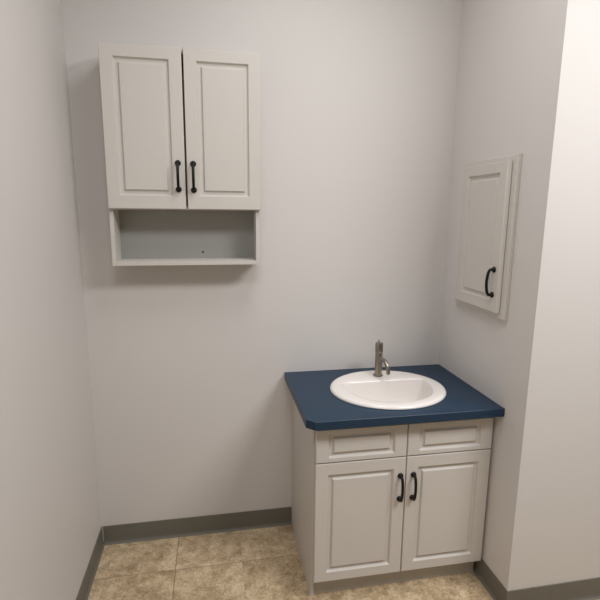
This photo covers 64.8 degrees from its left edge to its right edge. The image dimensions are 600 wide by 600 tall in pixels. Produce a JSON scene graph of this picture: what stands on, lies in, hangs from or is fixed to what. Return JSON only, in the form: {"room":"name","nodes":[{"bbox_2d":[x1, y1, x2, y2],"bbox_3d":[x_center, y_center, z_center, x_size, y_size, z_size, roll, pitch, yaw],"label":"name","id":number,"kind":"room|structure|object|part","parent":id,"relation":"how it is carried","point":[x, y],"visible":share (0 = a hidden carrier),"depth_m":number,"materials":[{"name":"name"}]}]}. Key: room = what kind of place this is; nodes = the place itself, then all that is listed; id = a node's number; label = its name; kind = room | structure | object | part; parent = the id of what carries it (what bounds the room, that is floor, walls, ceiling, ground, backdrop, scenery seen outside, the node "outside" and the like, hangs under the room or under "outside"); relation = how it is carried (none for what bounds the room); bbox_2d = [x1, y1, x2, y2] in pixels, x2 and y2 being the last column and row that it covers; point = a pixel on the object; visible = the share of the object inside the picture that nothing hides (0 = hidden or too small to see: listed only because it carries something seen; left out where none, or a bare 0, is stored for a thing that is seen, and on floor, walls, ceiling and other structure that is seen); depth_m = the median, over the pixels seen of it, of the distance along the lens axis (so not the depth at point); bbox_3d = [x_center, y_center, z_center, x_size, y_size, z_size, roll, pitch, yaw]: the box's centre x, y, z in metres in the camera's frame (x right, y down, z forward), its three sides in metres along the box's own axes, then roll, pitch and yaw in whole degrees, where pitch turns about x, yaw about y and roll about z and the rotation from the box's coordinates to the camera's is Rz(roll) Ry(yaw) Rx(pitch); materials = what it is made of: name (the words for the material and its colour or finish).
{"room":"bathroom","nodes":[
{"label":"bathroom","id":0,"kind":"room"},
{"bbox_2d":[0,0,100,599],"bbox_3d":[-0.678,0.106,0.185,0.100,3.050,4.000,-1,11,-10],"label":"wall","id":1,"kind":"structure","parent":0,"point":[50,516],"depth_m":1.62,"materials":[{"name":"grey paint"}]},
{"bbox_2d":[76,526,104,599],"bbox_3d":[-0.635,1.555,0.464,0.013,0.101,3.999,-1,11,-10],"label":"baseboard","id":2,"kind":"structure","parent":1,"relation":"attached to","point":[85,588],"depth_m":2.17,"materials":[{"name":"rubber"}]},
{"bbox_2d":[62,0,462,541],"bbox_3d":[-0.173,-0.287,2.326,1.879,3.050,0.100,-1,11,-10],"label":"wall","id":3,"kind":"structure","parent":0,"point":[192,397],"depth_m":2.30,"materials":[{"name":"grey paint"}]},
{"bbox_2d":[98,42,260,265],"bbox_3d":[-0.496,-0.598,2.054,0.642,0.888,0.195,-1,11,-10],"label":"upper cabinet","id":4,"kind":"object","parent":3,"relation":"attached to","point":[182,128],"visible":1,"depth_m":1.99,"materials":[{"name":"grey wood"}]},
{"bbox_3d":[-0.812,-0.277,2.086,0.016,0.239,0.136,-1,11,-10],"label":"panel","id":5,"kind":"part","parent":4,"relation":"part of","materials":[{"name":"grey wood"}]},
{"bbox_3d":[-0.644,-0.705,1.954,0.318,0.645,0.019,-1,11,-10],"label":"door","id":6,"kind":"part","parent":4,"relation":"part of","materials":[{"name":"grey wood"}]},
{"bbox_3d":[-0.512,-0.520,1.984,0.025,0.133,0.038,-1,11,-10],"label":"handle","id":7,"kind":"part","parent":4,"relation":"part of","materials":[{"name":"black metal"}]},
{"bbox_2d":[116,258,255,265],"bbox_3d":[-0.508,-0.176,2.161,0.604,0.018,0.136,-1,11,-10],"label":"shelf","id":8,"kind":"object","parent":4,"relation":"attached to","point":[119,261],"depth_m":2.12,"materials":[{"name":"grey wood"}]},
{"bbox_3d":[-0.519,-0.305,2.203,0.604,0.220,0.005,-1,11,-10],"label":"panel","id":9,"kind":"part","parent":4,"relation":"part of","materials":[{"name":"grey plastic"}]},
{"bbox_3d":[-0.450,-0.520,1.996,0.025,0.133,0.038,-1,11,-10],"label":"handle","id":10,"kind":"part","parent":4,"relation":"part of","materials":[{"name":"black metal"}]},
{"bbox_3d":[-0.325,-0.713,2.012,0.315,0.645,0.019,-1,11,-10],"label":"door","id":11,"kind":"part","parent":4,"relation":"part of","materials":[{"name":"grey wood"}]},
{"bbox_3d":[-0.203,-0.292,2.197,0.016,0.239,0.136,-1,11,-10],"label":"panel","id":12,"kind":"part","parent":4,"relation":"part of","materials":[{"name":"grey wood"}]},
{"bbox_2d":[103,507,291,544],"bbox_3d":[-0.519,1.182,2.478,0.963,0.101,0.013,-1,11,-10],"label":"baseboard","id":13,"kind":"structure","parent":3,"relation":"attached to","point":[246,520],"depth_m":2.48,"materials":[{"name":"rubber"}]},
{"bbox_2d":[88,525,599,599],"bbox_3d":[1.314,1.596,0.837,4.179,0.080,4.200,-1,11,-10],"label":"floor","id":14,"kind":"structure","parent":0,"point":[260,563],"depth_m":2.21,"materials":[{"name":"tile"}]},
{"bbox_2d":[291,397,493,595],"bbox_3d":[0.406,0.854,2.293,0.804,0.830,0.586,-1,11,-10],"label":"vanity cabinet","id":15,"kind":"object","parent":14,"relation":"on","point":[373,505],"visible":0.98,"depth_m":2.05,"materials":[{"name":"grey wood"}]},
{"bbox_3d":[0.013,0.858,2.250,0.016,0.830,0.527,-1,11,-10],"label":"panel","id":16,"kind":"part","parent":15,"relation":"part of","materials":[{"name":"grey wood"}]},
{"bbox_3d":[0.254,0.940,2.026,0.393,0.553,0.019,-1,11,-10],"label":"door","id":17,"kind":"part","parent":15,"relation":"part of","materials":[{"name":"grey wood"}]},
{"bbox_3d":[0.257,0.593,1.962,0.393,0.145,0.019,-1,11,-10],"label":"drawer","id":18,"kind":"part","parent":15,"relation":"part of","materials":[{"name":"grey wood"}]},
{"bbox_2d":[284,364,504,430],"bbox_3d":[0.391,0.430,2.203,0.846,0.034,0.599,-1,11,-10],"label":"countertop","id":19,"kind":"structure","parent":15,"relation":"on","point":[318,408],"depth_m":2.01,"materials":[{"name":"blue laminate"}]},
{"bbox_2d":[373,339,389,376],"bbox_3d":[0.395,0.289,2.286,0.052,0.182,0.120,-1,11,-10],"label":"faucet","id":20,"kind":"object","parent":19,"relation":"on","point":[378,345],"visible":1,"depth_m":2.30,"materials":[{"name":"silver metal"}]},
{"bbox_3d":[0.387,0.230,2.311,0.038,0.047,0.038,-1,11,-10],"label":"handle","id":21,"kind":"part","parent":20,"relation":"part of","materials":[{"name":"silver metal"}]},
{"bbox_3d":[0.405,0.312,2.278,0.020,0.064,0.096,-4,11,-22],"label":"spout","id":22,"kind":"part","parent":20,"relation":"part of","materials":[{"name":"silver metal"}]},
{"bbox_2d":[330,370,445,409],"bbox_3d":[0.405,0.481,2.208,0.537,0.165,0.473,-1,11,-10],"label":"sink","id":23,"kind":"object","parent":19,"relation":"in","point":[398,390],"visible":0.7,"depth_m":2.27,"materials":[{"name":"white ceramic"}]},
{"bbox_3d":[0.430,0.804,2.004,0.025,0.132,0.038,-1,11,-10],"label":"handle","id":24,"kind":"part","parent":15,"relation":"part of","materials":[{"name":"black metal"}]},
{"bbox_3d":[0.488,0.802,2.015,0.025,0.132,0.038,-1,11,-10],"label":"handle","id":25,"kind":"part","parent":15,"relation":"part of","materials":[{"name":"black metal"}]},
{"bbox_3d":[0.642,0.931,2.097,0.390,0.553,0.019,-1,11,-10],"label":"door","id":26,"kind":"part","parent":15,"relation":"part of","materials":[{"name":"grey wood"}]},
{"bbox_3d":[0.646,0.583,2.033,0.390,0.145,0.019,-1,11,-10],"label":"drawer","id":27,"kind":"part","parent":15,"relation":"part of","materials":[{"name":"grey wood"}]},
{"bbox_2d":[439,0,599,590],"bbox_3d":[1.899,-0.270,2.340,2.200,3.050,0.828,-1,11,-10],"label":"wall","id":28,"kind":"structure","parent":0,"point":[528,81],"depth_m":1.89,"materials":[{"name":"grey paint"}]},
{"bbox_2d":[455,154,521,320],"bbox_3d":[0.786,-0.277,2.085,0.077,0.665,0.405,-1,11,-10],"label":"medicine cabinet","id":29,"kind":"object","parent":28,"relation":"attached to","point":[490,195],"visible":1,"depth_m":2.01,"materials":[{"name":"grey wood"}]},
{"bbox_3d":[0.791,-0.074,1.976,0.038,0.131,0.025,-1,11,-10],"label":"handle","id":30,"kind":"part","parent":29,"relation":"part of","materials":[{"name":"black metal"}]},
{"bbox_2d":[473,558,599,599],"bbox_3d":[1.931,1.233,2.325,2.214,0.101,0.270,-1,11,-10],"label":"baseboard","id":31,"kind":"structure","parent":28,"relation":"attached to","point":[586,589],"depth_m":2.06,"materials":[{"name":"rubber"}]}
]}

